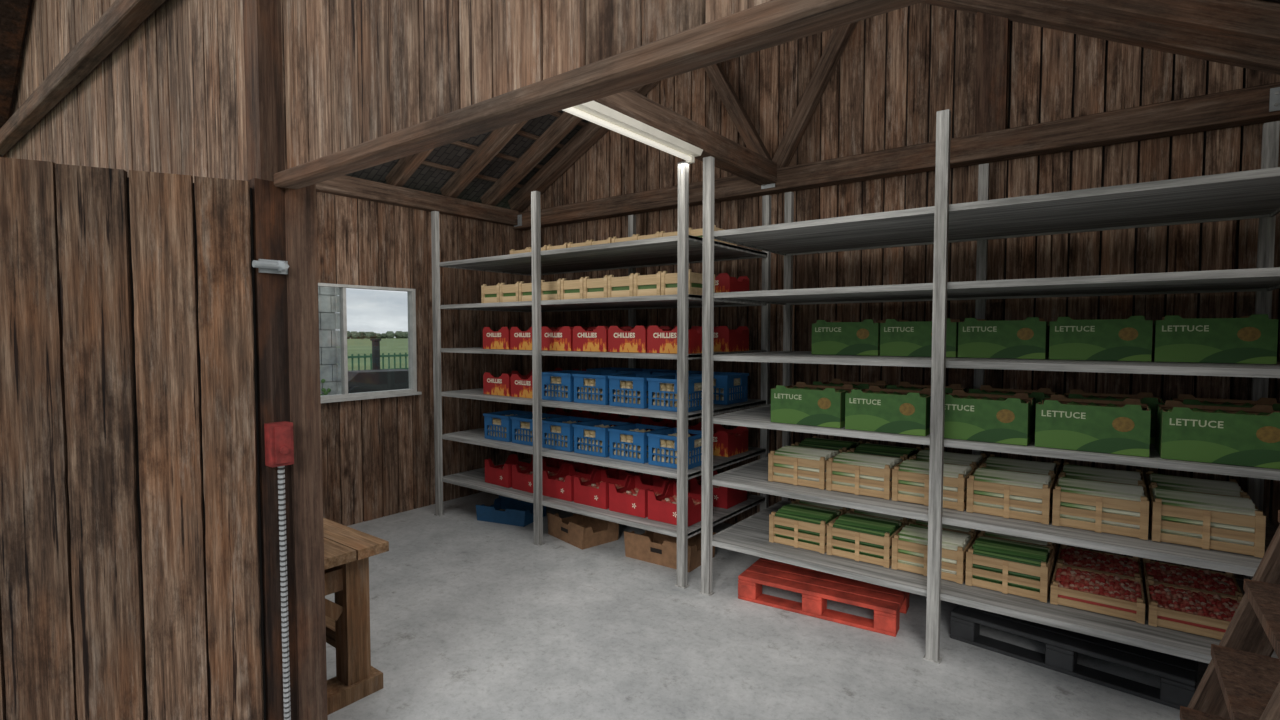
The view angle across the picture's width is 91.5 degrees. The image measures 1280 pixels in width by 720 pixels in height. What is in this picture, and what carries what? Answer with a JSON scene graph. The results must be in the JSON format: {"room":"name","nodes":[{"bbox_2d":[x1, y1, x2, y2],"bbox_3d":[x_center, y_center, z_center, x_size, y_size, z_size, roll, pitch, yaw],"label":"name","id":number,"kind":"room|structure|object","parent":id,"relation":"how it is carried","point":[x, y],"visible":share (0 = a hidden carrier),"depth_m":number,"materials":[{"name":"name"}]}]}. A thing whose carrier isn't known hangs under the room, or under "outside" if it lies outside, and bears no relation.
{"room":"produce storage barn","nodes":[
{"label":"produce storage barn","id":0,"kind":"room"},
{"bbox_2d":[6,0,286,182],"bbox_3d":[-3.248,-1.554,3.680,5.100,6.186,0.042,2,3,37],"label":"wall","id":1,"kind":"structure","parent":0,"point":[170,97],"depth_m":2.97,"materials":[{"name":"brown wood"}]},
{"bbox_2d":[0,0,32,157],"bbox_3d":[-4.002,-3.213,3.776,6.116,4.062,0.900,2,3,37],"label":"roof","id":2,"kind":"object","parent":1,"relation":"attached to","point":[15,15],"visible":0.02,"depth_m":4.56,"materials":[{"name":"brown wood"}]},
{"bbox_2d":[274,0,926,188],"bbox_3d":[0.879,-0.550,0.565,5.310,0.045,0.075,2,3,37],"label":"header","id":3,"kind":"object","parent":1,"relation":"attached to","point":[772,23],"visible":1,"depth_m":1.24,"materials":[{"name":"brown wood"}]},
{"bbox_2d":[318,286,340,395],"bbox_3d":[-6.846,-0.482,9.964,5.036,3.500,1.630,2,3,37],"label":"stone outbuilding","id":4,"kind":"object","parent":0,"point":[328,300],"visible":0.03,"depth_m":9.00,"materials":[{"name":"grey stone"}]},
{"bbox_2d":[316,191,524,525],"bbox_3d":[-2.461,-0.068,5.614,0.042,3.050,3.770,2,3,37],"label":"wall","id":5,"kind":"structure","parent":0,"point":[378,457],"depth_m":5.97,"materials":[{"name":"brown wood"}]},
{"bbox_2d":[318,283,421,402],"bbox_3d":[-2.572,-0.150,5.437,0.110,1.010,1.420,2,3,37],"label":"frame","id":6,"kind":"object","parent":5,"relation":"attached to","point":[411,297],"visible":0.66,"depth_m":5.59,"materials":[{"name":"paint"}]},
{"bbox_2d":[385,148,433,186],"bbox_3d":[-1.079,-2.415,4.859,3.214,1.764,0.090,2,3,37],"label":"rafter","id":7,"kind":"object","parent":5,"relation":"on","point":[405,167],"visible":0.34,"depth_m":5.65,"materials":[{"name":"brown wood"}]},
{"bbox_2d":[316,175,518,225],"bbox_3d":[-2.456,-1.497,5.441,0.100,0.160,3.600,2,3,37],"label":"trim","id":8,"kind":"structure","parent":5,"relation":"attached to","point":[347,186],"depth_m":5.83,"materials":[{"name":"brown wood"}]},
{"bbox_2d":[440,120,527,197],"bbox_3d":[-0.717,-2.436,5.336,3.214,1.764,0.090,2,3,37],"label":"rafter","id":9,"kind":"object","parent":5,"relation":"on","point":[491,146],"visible":0.31,"depth_m":5.94,"materials":[{"name":"brown wood"}]},
{"bbox_2d":[346,110,587,208],"bbox_3d":[-1.308,-2.490,4.759,3.400,1.808,4.130,2,3,37],"label":"tiles","id":10,"kind":"structure","parent":9,"relation":"on","point":[425,178],"depth_m":6.13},
{"bbox_2d":[480,111,581,205],"bbox_3d":[-0.414,-2.453,5.734,3.214,1.764,0.090,2,3,37],"label":"rafter","id":11,"kind":"object","parent":5,"relation":"on","point":[566,121],"visible":0.34,"depth_m":6.22,"materials":[{"name":"brown wood"}]},
{"bbox_2d":[283,0,770,168],"bbox_3d":[0.896,-2.461,0.496,5.300,3.775,0.042,2,3,37],"label":"wooden wall","id":12,"kind":"structure","parent":0,"point":[357,72],"depth_m":1.65,"materials":[{"name":"wood"}]},
{"bbox_2d":[325,492,1208,719],"bbox_3d":[-2.089,1.643,2.284,12.000,0.080,9.000,2,3,37],"label":"floor","id":13,"kind":"structure","parent":0,"point":[471,618],"depth_m":3.36,"materials":[{"name":"concrete"}]},
{"bbox_2d":[243,0,297,719],"bbox_3d":[-1.303,-0.495,2.176,0.110,4.200,0.115,2,3,37],"label":"post","id":14,"kind":"object","parent":13,"relation":"on","point":[262,33],"visible":0.57,"depth_m":2.15,"materials":[{"name":"brown wood"}]},
{"bbox_2d":[0,0,165,155],"bbox_3d":[-3.212,-1.685,3.557,5.500,0.110,0.080,2,3,37],"label":"wooden beam","id":15,"kind":"structure","parent":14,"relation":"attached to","point":[122,17],"depth_m":3.45,"materials":[{"name":"brown wood"}]},
{"bbox_2d":[0,157,265,719],"bbox_3d":[-1.760,0.484,1.955,0.980,2.184,0.049,-1,3,-22],"label":"planks","id":16,"kind":"object","parent":14,"relation":"attached to","point":[131,579],"visible":1,"depth_m":1.98,"materials":[{"name":"brown wood"}]},
{"bbox_2d":[252,259,288,273],"bbox_3d":[-1.254,-0.320,2.121,0.044,0.045,0.115,2,3,37],"label":"hinge","id":17,"kind":"object","parent":14,"relation":"attached to","point":[264,265],"visible":1,"depth_m":2.12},
{"bbox_2d":[264,421,293,719],"bbox_3d":[-1.238,0.910,2.172,0.072,1.387,0.070,2,3,37],"label":"switch box","id":18,"kind":"object","parent":14,"relation":"attached to","point":[279,444],"visible":1,"depth_m":2.16,"materials":[{"name":"metal"}]},
{"bbox_2d":[285,184,327,719],"bbox_3d":[-1.237,0.472,2.277,0.105,2.260,0.100,2,3,37],"label":"post","id":19,"kind":"object","parent":13,"relation":"on","point":[300,204],"visible":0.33,"depth_m":2.24,"materials":[{"name":"brown wood"}]},
{"bbox_2d":[323,518,388,714],"bbox_3d":[-1.824,1.205,3.144,1.262,0.720,0.460,2,3,37],"label":"workbench","id":20,"kind":"object","parent":13,"relation":"on","point":[347,550],"visible":0.25,"depth_m":2.89,"materials":[{"name":"brown wood"}]},
{"bbox_2d":[476,495,545,526],"bbox_3d":[-1.179,1.383,5.727,0.530,0.140,0.360,1,3,23],"label":"crate","id":21,"kind":"object","parent":13,"relation":"on","point":[504,510],"visible":0.79,"depth_m":5.61,"materials":[{"name":"paint"}]},
{"bbox_2d":[547,512,618,549],"bbox_3d":[-0.479,1.387,5.195,0.362,0.180,0.530,-2,3,-40],"label":"cardboard box","id":22,"kind":"object","parent":13,"relation":"on","point":[580,531],"visible":0.78,"depth_m":5.08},
{"bbox_2d":[431,161,770,588],"bbox_3d":[-0.421,0.060,5.438,2.788,2.810,1.294,2,3,37],"label":"storage shelf","id":23,"kind":"object","parent":13,"relation":"on","point":[682,249],"visible":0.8,"depth_m":4.95,"materials":[{"name":"metal"}]},
{"bbox_2d":[483,327,529,349],"bbox_3d":[-1.169,-0.198,5.601,0.345,0.195,0.331,2,3,38],"label":"carton","id":24,"kind":"object","parent":23,"relation":"on","point":[500,339],"visible":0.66,"depth_m":5.46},
{"bbox_2d":[483,371,531,395],"bbox_3d":[-1.169,0.207,5.618,0.345,0.195,0.331,2,3,37],"label":"carton","id":25,"kind":"object","parent":23,"relation":"on","point":[501,385],"visible":0.7,"depth_m":5.50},
{"bbox_2d":[483,410,532,441],"bbox_3d":[-1.169,0.591,5.635,0.341,0.225,0.346,2,3,37],"label":"plastic crate","id":26,"kind":"object","parent":23,"relation":"on","point":[501,424],"visible":0.53,"depth_m":5.53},
{"bbox_2d":[485,454,532,487],"bbox_3d":[-1.170,1.001,5.652,0.335,0.205,0.331,2,3,40],"label":"carton","id":27,"kind":"object","parent":23,"relation":"on","point":[501,475],"visible":0.64,"depth_m":5.57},
{"bbox_2d":[499,282,519,301],"bbox_3d":[-1.022,-0.584,5.473,0.238,0.177,0.340,2,3,37],"label":"crate","id":28,"kind":"object","parent":23,"relation":"in","point":[508,293],"visible":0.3,"depth_m":5.34,"materials":[{"name":"brown wood"}]},
{"bbox_2d":[511,374,546,397],"bbox_3d":[-0.878,0.216,5.397,0.345,0.195,0.331,2,3,37],"label":"carton","id":29,"kind":"object","parent":23,"relation":"on","point":[520,387],"visible":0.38,"depth_m":5.29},
{"bbox_2d":[510,327,561,349],"bbox_3d":[-0.878,-0.189,5.380,0.345,0.195,0.331,2,3,37],"label":"carton","id":30,"kind":"object","parent":23,"relation":"on","point":[519,340],"visible":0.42,"depth_m":5.28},
{"bbox_2d":[510,413,565,445],"bbox_3d":[-0.878,0.601,5.414,0.341,0.225,0.346,2,3,37],"label":"plastic crate","id":31,"kind":"object","parent":23,"relation":"on","point":[524,426],"visible":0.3,"depth_m":5.33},
{"bbox_2d":[512,459,565,492],"bbox_3d":[-0.878,1.010,5.431,0.335,0.205,0.331,2,3,39],"label":"carton","id":32,"kind":"object","parent":23,"relation":"on","point":[521,480],"visible":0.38,"depth_m":5.38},
{"bbox_2d":[541,279,561,299],"bbox_3d":[-0.632,-0.571,5.177,0.238,0.177,0.340,2,3,37],"label":"crate","id":33,"kind":"object","parent":23,"relation":"in","point":[549,290],"visible":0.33,"depth_m":5.04,"materials":[{"name":"brown wood"}]},
{"bbox_2d":[541,326,595,350],"bbox_3d":[-0.586,-0.179,5.159,0.345,0.195,0.331,2,3,37],"label":"carton","id":34,"kind":"object","parent":23,"relation":"on","point":[561,340],"visible":0.68,"depth_m":5.02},
{"bbox_2d":[542,370,596,401],"bbox_3d":[-0.586,0.211,5.176,0.341,0.225,0.346,2,3,36],"label":"plastic crate","id":35,"kind":"object","parent":23,"relation":"on","point":[560,387],"visible":0.6,"depth_m":5.06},
{"bbox_2d":[542,464,597,501],"bbox_3d":[-0.586,1.020,5.211,0.335,0.205,0.331,2,3,36],"label":"carton","id":36,"kind":"object","parent":23,"relation":"on","point":[561,486],"visible":0.75,"depth_m":5.13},
{"bbox_2d":[542,416,598,451],"bbox_3d":[-0.586,0.610,5.193,0.341,0.225,0.346,2,3,38],"label":"plastic crate","id":37,"kind":"object","parent":23,"relation":"on","point":[560,435],"visible":0.65,"depth_m":5.09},
{"bbox_2d":[560,277,584,299],"bbox_3d":[-0.436,-0.565,5.029,0.238,0.177,0.340,2,3,37],"label":"crate","id":38,"kind":"object","parent":23,"relation":"in","point":[569,289],"visible":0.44,"depth_m":4.90,"materials":[{"name":"brown wood"}]},
{"bbox_2d":[583,275,608,298],"bbox_3d":[-0.241,-0.558,4.881,0.238,0.177,0.340,2,3,37],"label":"crate","id":39,"kind":"object","parent":23,"relation":"in","point":[598,287],"visible":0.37,"depth_m":4.75,"materials":[{"name":"brown wood"}]},
{"bbox_2d":[572,419,632,456],"bbox_3d":[-0.294,0.620,4.972,0.341,0.225,0.346,2,3,37],"label":"plastic crate","id":40,"kind":"object","parent":23,"relation":"on","point":[594,440],"visible":0.66,"depth_m":4.87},
{"bbox_2d":[572,372,632,404],"bbox_3d":[-0.294,0.220,4.955,0.341,0.225,0.346,2,3,37],"label":"plastic crate","id":41,"kind":"object","parent":23,"relation":"on","point":[594,386],"visible":0.68,"depth_m":4.84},
{"bbox_2d":[573,326,631,351],"bbox_3d":[-0.294,-0.169,4.938,0.345,0.195,0.331,2,3,37],"label":"carton","id":42,"kind":"object","parent":23,"relation":"on","point":[596,340],"visible":0.73,"depth_m":4.80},
{"bbox_2d":[574,470,631,508],"bbox_3d":[-0.294,1.030,4.990,0.335,0.205,0.331,2,3,37],"label":"carton","id":43,"kind":"object","parent":23,"relation":"on","point":[595,493],"visible":0.8,"depth_m":4.91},
{"bbox_2d":[607,273,634,296],"bbox_3d":[-0.046,-0.552,4.733,0.238,0.177,0.340,2,3,37],"label":"crate","id":44,"kind":"object","parent":23,"relation":"in","point":[617,286],"visible":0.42,"depth_m":4.60,"materials":[{"name":"brown wood"}]},
{"bbox_2d":[608,423,670,462],"bbox_3d":[-0.003,0.629,4.752,0.341,0.225,0.346,2,3,37],"label":"plastic crate","id":45,"kind":"object","parent":23,"relation":"on","point":[631,445],"visible":0.75,"depth_m":4.65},
{"bbox_2d":[609,476,669,517],"bbox_3d":[-0.003,1.039,4.769,0.335,0.205,0.331,2,3,36],"label":"carton","id":46,"kind":"object","parent":23,"relation":"on","point":[631,500],"visible":0.78,"depth_m":4.69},
{"bbox_2d":[608,373,670,408],"bbox_3d":[-0.003,0.230,4.734,0.341,0.225,0.346,2,3,37],"label":"plastic crate","id":47,"kind":"object","parent":23,"relation":"on","point":[631,390],"visible":0.76,"depth_m":4.62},
{"bbox_2d":[608,326,670,352],"bbox_3d":[-0.003,-0.160,4.717,0.345,0.195,0.331,2,3,36],"label":"carton","id":48,"kind":"object","parent":23,"relation":"on","point":[634,340],"visible":0.77,"depth_m":4.58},
{"bbox_2d":[633,271,661,295],"bbox_3d":[0.149,-0.545,4.585,0.238,0.177,0.340,2,3,37],"label":"crate","id":49,"kind":"object","parent":23,"relation":"in","point":[643,285],"visible":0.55,"depth_m":4.46,"materials":[{"name":"brown wood"}]},
{"bbox_2d":[647,427,701,468],"bbox_3d":[0.289,0.639,4.531,0.341,0.225,0.346,2,3,37],"label":"plastic crate","id":50,"kind":"object","parent":23,"relation":"on","point":[664,452],"visible":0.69,"depth_m":4.44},
{"bbox_2d":[647,375,701,411],"bbox_3d":[0.289,0.239,4.513,0.341,0.225,0.346,2,3,38],"label":"plastic crate","id":51,"kind":"object","parent":23,"relation":"on","point":[666,386],"visible":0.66,"depth_m":4.42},
{"bbox_2d":[648,482,700,526],"bbox_3d":[0.289,1.049,4.548,0.335,0.205,0.331,2,3,37],"label":"carton","id":52,"kind":"object","parent":23,"relation":"on","point":[663,508],"visible":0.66,"depth_m":4.46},
{"bbox_2d":[647,326,701,353],"bbox_3d":[0.289,-0.150,4.496,0.345,0.195,0.331,2,3,37],"label":"carton","id":53,"kind":"object","parent":23,"relation":"on","point":[658,340],"visible":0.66,"depth_m":4.38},
{"bbox_2d":[661,269,714,294],"bbox_3d":[0.345,-0.539,4.438,0.238,0.177,0.340,2,3,37],"label":"crate","id":54,"kind":"object","parent":23,"relation":"in","point":[668,280],"visible":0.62,"depth_m":4.33,"materials":[{"name":"brown wood"}]},
{"bbox_2d":[690,470,746,508],"bbox_3d":[0.633,1.029,5.002,0.335,0.205,0.331,2,3,37],"label":"carton","id":55,"kind":"object","parent":23,"relation":"on","point":[723,497],"visible":0.61,"depth_m":4.84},
{"bbox_2d":[690,423,747,456],"bbox_3d":[0.633,0.634,4.985,0.345,0.195,0.331,2,3,37],"label":"carton","id":56,"kind":"object","parent":23,"relation":"on","point":[726,442],"visible":0.63,"depth_m":4.83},
{"bbox_2d":[690,372,748,404],"bbox_3d":[0.633,0.220,4.967,0.341,0.225,0.346,2,3,37],"label":"plastic crate","id":57,"kind":"object","parent":23,"relation":"on","point":[727,386],"visible":0.67,"depth_m":4.83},
{"bbox_2d":[691,326,748,351],"bbox_3d":[0.633,-0.170,4.950,0.345,0.195,0.331,2,3,37],"label":"carton","id":58,"kind":"object","parent":23,"relation":"on","point":[725,340],"visible":0.61,"depth_m":4.78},
{"bbox_2d":[715,273,748,292],"bbox_3d":[0.633,-0.570,4.933,0.345,0.195,0.331,2,3,36],"label":"carton","id":59,"kind":"object","parent":23,"relation":"on","point":[724,282],"visible":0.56,"depth_m":4.75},
{"bbox_2d":[624,530,715,571],"bbox_3d":[0.227,1.401,4.735,0.590,0.190,0.382,2,3,35],"label":"cardboard box","id":60,"kind":"object","parent":13,"relation":"on","point":[651,547],"visible":0.72,"depth_m":4.63,"materials":[{"name":"cardboard"}]},
{"bbox_2d":[738,557,912,636],"bbox_3d":[1.240,1.450,4.070,0.950,0.150,0.800,2,3,32],"label":"pallet","id":61,"kind":"object","parent":13,"relation":"on","point":[815,587],"visible":0.63,"depth_m":3.78,"materials":[{"name":"paint"}]},
{"bbox_2d":[699,109,1279,663],"bbox_3d":[1.890,0.136,3.687,2.790,2.810,1.294,2,3,37],"label":"storage shelf","id":62,"kind":"object","parent":13,"relation":"on","point":[1251,194],"visible":0.7,"depth_m":3.28,"materials":[{"name":"metal"}]},
{"bbox_2d":[768,444,844,489],"bbox_3d":[1.078,0.673,4.021,0.366,0.202,0.370,2,3,37],"label":"crate","id":63,"kind":"object","parent":62,"relation":"on","point":[793,464],"visible":0.86,"depth_m":3.90,"materials":[{"name":"brown wood"}]},
{"bbox_2d":[769,501,844,553],"bbox_3d":[1.090,1.071,4.055,0.366,0.203,0.370,2,3,37],"label":"crate","id":64,"kind":"object","parent":62,"relation":"on","point":[796,525],"visible":0.9,"depth_m":3.94,"materials":[{"name":"brown wood"}]},
{"bbox_2d":[771,382,857,427],"bbox_3d":[1.077,0.267,3.841,0.428,0.228,0.341,2,3,36],"label":"carton","id":65,"kind":"object","parent":62,"relation":"on","point":[801,403],"visible":0.94,"depth_m":3.71,"materials":[{"name":"cardboard"}]},
{"bbox_2d":[795,436,862,452],"bbox_3d":[1.314,0.659,4.332,0.366,0.203,0.370,2,3,37],"label":"crate","id":66,"kind":"object","parent":62,"relation":"on","point":[814,442],"visible":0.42,"depth_m":4.26,"materials":[{"name":"food"}]},
{"bbox_2d":[811,319,885,355],"bbox_3d":[1.417,-0.152,4.167,0.428,0.228,0.341,2,3,35],"label":"carton","id":67,"kind":"object","parent":62,"relation":"on","point":[835,337],"visible":0.87,"depth_m":4.02,"materials":[{"name":"cardboard"}]},
{"bbox_2d":[809,378,889,389],"bbox_3d":[1.392,0.254,4.141,0.428,0.228,0.341,2,3,39],"label":"carton","id":68,"kind":"object","parent":62,"relation":"on","point":[835,382],"visible":0.23,"depth_m":4.17,"materials":[{"name":"cardboard"}]},
{"bbox_2d":[827,510,905,567],"bbox_3d":[1.393,1.081,3.825,0.366,0.203,0.370,2,3,37],"label":"crate","id":69,"kind":"object","parent":62,"relation":"on","point":[868,539],"visible":0.88,"depth_m":3.71,"materials":[{"name":"brown wood"}]},
{"bbox_2d":[826,450,906,499],"bbox_3d":[1.381,0.683,3.792,0.366,0.202,0.370,2,3,37],"label":"crate","id":70,"kind":"object","parent":62,"relation":"on","point":[849,472],"visible":0.93,"depth_m":3.67,"materials":[{"name":"brown wood"}]},
{"bbox_2d":[850,442,921,459],"bbox_3d":[1.617,0.669,4.103,0.366,0.203,0.370,2,3,37],"label":"crate","id":71,"kind":"object","parent":62,"relation":"on","point":[868,448],"visible":0.38,"depth_m":4.03,"materials":[{"name":"food"}]},
{"bbox_2d":[845,385,930,435],"bbox_3d":[1.444,0.279,3.563,0.428,0.228,0.341,2,3,37],"label":"carton","id":72,"kind":"object","parent":62,"relation":"on","point":[876,409],"visible":0.91,"depth_m":3.43,"materials":[{"name":"cardboard"}]},
{"bbox_2d":[880,318,959,356],"bbox_3d":[1.771,-0.141,3.899,0.428,0.228,0.341,2,3,36],"label":"carton","id":73,"kind":"object","parent":62,"relation":"on","point":[903,337],"visible":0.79,"depth_m":3.78,"materials":[{"name":"cardboard"}]},
{"bbox_2d":[881,382,966,393],"bbox_3d":[1.760,0.266,3.863,0.428,0.228,0.341,2,3,35],"label":"carton","id":74,"kind":"object","parent":62,"relation":"on","point":[902,385],"visible":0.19,"depth_m":3.90,"materials":[{"name":"cardboard"}]},
{"bbox_2d":[891,521,974,583],"bbox_3d":[1.696,1.092,3.596,0.366,0.202,0.370,2,3,37],"label":"crate","id":75,"kind":"object","parent":62,"relation":"on","point":[910,545],"visible":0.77,"depth_m":3.49,"materials":[{"name":"brown wood"}]},
{"bbox_2d":[892,457,975,510],"bbox_3d":[1.684,0.693,3.563,0.366,0.202,0.370,2,3,37],"label":"crate","id":76,"kind":"object","parent":62,"relation":"on","point":[910,479],"visible":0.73,"depth_m":3.45,"materials":[{"name":"brown wood"}]},
{"bbox_2d":[912,448,986,468],"bbox_3d":[1.919,0.679,3.873,0.366,0.202,0.370,2,3,37],"label":"crate","id":77,"kind":"object","parent":62,"relation":"on","point":[924,455],"visible":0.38,"depth_m":3.79,"materials":[{"name":"food"}]},
{"bbox_2d":[944,390,1034,445],"bbox_3d":[1.812,0.291,3.284,0.428,0.228,0.341,2,3,37],"label":"carton","id":78,"kind":"object","parent":62,"relation":"on","point":[1005,419],"visible":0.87,"depth_m":3.14,"materials":[{"name":"cardboard"}]},
{"bbox_2d":[958,317,1049,358],"bbox_3d":[2.125,-0.129,3.631,0.428,0.228,0.341,2,3,37],"label":"carton","id":79,"kind":"object","parent":62,"relation":"on","point":[1028,338],"visible":0.98,"depth_m":3.49,"materials":[{"name":"cardboard"}]},
{"bbox_2d":[965,533,1052,602],"bbox_3d":[1.999,1.101,3.367,0.366,0.203,0.370,2,3,37],"label":"crate","id":80,"kind":"object","parent":62,"relation":"on","point":[1004,566],"visible":0.99,"depth_m":3.25,"materials":[{"name":"brown wood"}]},
{"bbox_2d":[966,465,1054,524],"bbox_3d":[1.987,0.703,3.333,0.366,0.202,0.370,2,3,37],"label":"crate","id":81,"kind":"object","parent":62,"relation":"on","point":[996,492],"visible":1,"depth_m":3.21,"materials":[{"name":"brown wood"}]},
{"bbox_2d":[966,385,1057,433],"bbox_3d":[2.128,0.278,3.584,0.428,0.228,0.341,2,3,39],"label":"carton","id":82,"kind":"object","parent":62,"relation":"on","point":[1042,393],"visible":0.23,"depth_m":3.60,"materials":[{"name":"cardboard"}]},
{"bbox_2d":[980,530,1057,573],"bbox_3d":[2.234,1.088,3.677,0.366,0.202,0.370,2,3,37],"label":"crate","id":83,"kind":"object","parent":62,"relation":"on","point":[986,533],"visible":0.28,"depth_m":3.54,"materials":[{"name":"brown wood"}]},
{"bbox_2d":[982,454,1059,484],"bbox_3d":[2.222,0.689,3.644,0.366,0.202,0.370,2,3,37],"label":"crate","id":84,"kind":"object","parent":62,"relation":"on","point":[1034,467],"visible":0.38,"depth_m":3.57,"materials":[{"name":"brown wood"}]},
{"bbox_2d":[1035,394,1150,456],"bbox_3d":[2.180,0.303,3.006,0.428,0.228,0.341,2,3,38],"label":"carton","id":85,"kind":"object","parent":62,"relation":"on","point":[1101,426],"visible":1,"depth_m":2.88,"materials":[{"name":"cardboard"}]},
{"bbox_2d":[1050,562,1144,623],"bbox_3d":[2.302,1.159,3.139,0.366,0.107,0.370,2,3,37],"label":"crate","id":86,"kind":"object","parent":62,"relation":"on","point":[1093,591],"visible":1,"depth_m":3.06,"materials":[{"name":"food"}]},
{"bbox_2d":[1056,544,1141,578],"bbox_3d":[2.531,1.146,3.442,0.366,0.107,0.370,2,3,37],"label":"crate","id":87,"kind":"object","parent":62,"relation":"on","point":[1102,562],"visible":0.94,"depth_m":3.43,"materials":[{"name":"food"}]},
{"bbox_2d":[1052,474,1148,539],"bbox_3d":[2.290,0.713,3.104,0.366,0.202,0.370,2,3,37],"label":"crate","id":88,"kind":"object","parent":62,"relation":"on","point":[1097,506],"visible":1,"depth_m":2.98,"materials":[{"name":"brown wood"}]},
{"bbox_2d":[1049,316,1152,361],"bbox_3d":[2.479,-0.118,3.364,0.428,0.228,0.341,2,3,37],"label":"carton","id":89,"kind":"object","parent":62,"relation":"on","point":[1130,339],"visible":1,"depth_m":3.22,"materials":[{"name":"cardboard"}]},
{"bbox_2d":[1059,462,1145,485],"bbox_3d":[2.525,0.699,3.415,0.366,0.202,0.370,2,3,37],"label":"crate","id":90,"kind":"object","parent":62,"relation":"on","point":[1072,471],"visible":0.35,"depth_m":3.35,"materials":[{"name":"brown wood"}]},
{"bbox_2d":[1062,389,1164,443],"bbox_3d":[2.495,0.290,3.306,0.428,0.228,0.341,2,3,36],"label":"carton","id":91,"kind":"object","parent":62,"relation":"on","point":[1145,397],"visible":0.2,"depth_m":3.26,"materials":[{"name":"cardboard"}]},
{"bbox_2d":[1142,558,1243,597],"bbox_3d":[2.834,1.156,3.213,0.366,0.107,0.370,2,3,37],"label":"crate","id":92,"kind":"object","parent":62,"relation":"on","point":[1225,584],"visible":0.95,"depth_m":3.20,"materials":[{"name":"food"}]},
{"bbox_2d":[1145,579,1242,639],"bbox_3d":[2.604,1.169,2.910,0.366,0.107,0.370,2,3,37],"label":"crate","id":93,"kind":"object","parent":62,"relation":"on","point":[1206,614],"visible":0.86,"depth_m":2.86,"materials":[{"name":"food"}]},
{"bbox_2d":[1146,471,1246,499],"bbox_3d":[2.828,0.709,3.185,0.366,0.202,0.370,2,3,37],"label":"crate","id":94,"kind":"object","parent":62,"relation":"on","point":[1231,488],"visible":0.38,"depth_m":3.12,"materials":[{"name":"brown wood"}]},
{"bbox_2d":[1148,484,1265,557],"bbox_3d":[2.592,0.723,2.875,0.366,0.202,0.370,2,3,37],"label":"crate","id":95,"kind":"object","parent":62,"relation":"on","point":[1204,521],"visible":0.98,"depth_m":2.75,"materials":[{"name":"brown wood"}]},
{"bbox_2d":[1153,314,1277,363],"bbox_3d":[2.833,-0.106,3.096,0.428,0.228,0.341,2,3,38],"label":"carton","id":96,"kind":"object","parent":62,"relation":"on","point":[1252,339],"visible":1,"depth_m":2.96,"materials":[{"name":"cardboard"}]},
{"bbox_2d":[1155,400,1279,468],"bbox_3d":[2.548,0.315,2.727,0.428,0.228,0.341,2,3,36],"label":"carton","id":97,"kind":"object","parent":62,"relation":"on","point":[1241,436],"visible":1,"depth_m":2.62,"materials":[{"name":"cardboard"}]},
{"bbox_2d":[1170,394,1279,410],"bbox_3d":[2.863,0.302,3.027,0.428,0.228,0.341,2,3,38],"label":"carton","id":98,"kind":"object","parent":62,"relation":"on","point":[1188,399],"visible":0.16,"depth_m":3.07,"materials":[{"name":"cardboard"}]},
{"bbox_2d":[950,604,1197,709],"bbox_3d":[2.373,1.479,3.413,1.020,0.150,0.800,2,3,43],"label":"pallet","id":99,"kind":"object","parent":13,"relation":"on","point":[1178,675],"visible":0.4,"depth_m":3.10,"materials":[{"name":"plastic"}]},
{"bbox_2d":[1180,510,1279,719],"bbox_3d":[1.833,0.859,1.787,0.532,1.458,0.650,2,3,37],"label":"wooden stairs","id":100,"kind":"structure","parent":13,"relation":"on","point":[1241,679],"depth_m":1.97,"materials":[{"name":"brown wood"}]},
{"bbox_2d":[523,3,1279,578],"bbox_3d":[1.157,-0.917,5.200,6.220,4.782,0.042,2,3,37],"label":"wall","id":101,"kind":"structure","parent":0,"point":[898,68],"depth_m":4.42,"materials":[{"name":"brown wood"}]},
{"bbox_2d":[508,0,1279,230],"bbox_3d":[1.088,-2.338,5.047,6.344,1.934,0.168,2,3,37],"label":"roof truss","id":102,"kind":"object","parent":101,"relation":"on","point":[992,141],"visible":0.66,"depth_m":4.13,"materials":[{"name":"brown wood"}]},
{"bbox_2d":[593,89,776,185],"bbox_3d":[-0.044,-1.437,3.607,0.150,0.160,3.590,2,3,37],"label":"tie beam","id":103,"kind":"structure","parent":102,"relation":"attached to","point":[730,156],"depth_m":4.07,"materials":[{"name":"brown wood"}]},
{"bbox_2d":[563,101,702,163],"bbox_3d":[-0.057,-1.317,3.597,0.160,0.080,1.350,2,3,37],"label":"ceiling lamp","id":104,"kind":"object","parent":103,"relation":"attached to","point":[597,113],"visible":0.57,"depth_m":3.56,"materials":[{"name":"white"}]},
{"bbox_3d":[2.497,0.070,1.857,0.042,3.100,3.770,2,3,37],"label":"wall","id":105,"kind":"structure","parent":0,"visible":0},
{"bbox_3d":[2.389,-1.338,1.772,0.100,0.160,3.600,2,3,37],"label":"trim","id":106,"kind":"structure","parent":105,"relation":"attached to","visible":0},
{"bbox_2d":[1031,0,1279,44],"bbox_3d":[2.128,-2.349,3.810,3.294,1.805,0.090,2,3,37],"label":"rafter","id":107,"kind":"object","parent":106,"relation":"on","point":[1254,20],"visible":1,"depth_m":3.20,"materials":[{"name":"brown wood"}]},
{"label":"outside","id":108,"kind":"structure","parent":0,"visible":0},
{"bbox_2d":[347,338,408,370],"bbox_3d":[-3.352,-3.649,127.981,280.000,0.215,320.000,2,3,37],"label":"grass field","id":109,"kind":"structure","parent":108,"point":[355,347],"depth_m":63.67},
{"bbox_2d":[347,331,407,338],"bbox_3d":[-86.543,-8.171,200.153,6.959,2.562,177.438,2,3,37],"label":"hedgerow","id":110,"kind":"object","parent":109,"relation":"on","point":[389,334],"visible":0.09,"depth_m":201.91,"materials":[{"name":"green plant"}]},
{"bbox_2d":[348,369,408,392],"bbox_3d":[-6.251,0.677,15.636,1.200,0.865,3.500,2,3,37],"label":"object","id":111,"kind":"object","parent":109,"relation":"on","point":[384,379],"visible":0.18,"depth_m":14.97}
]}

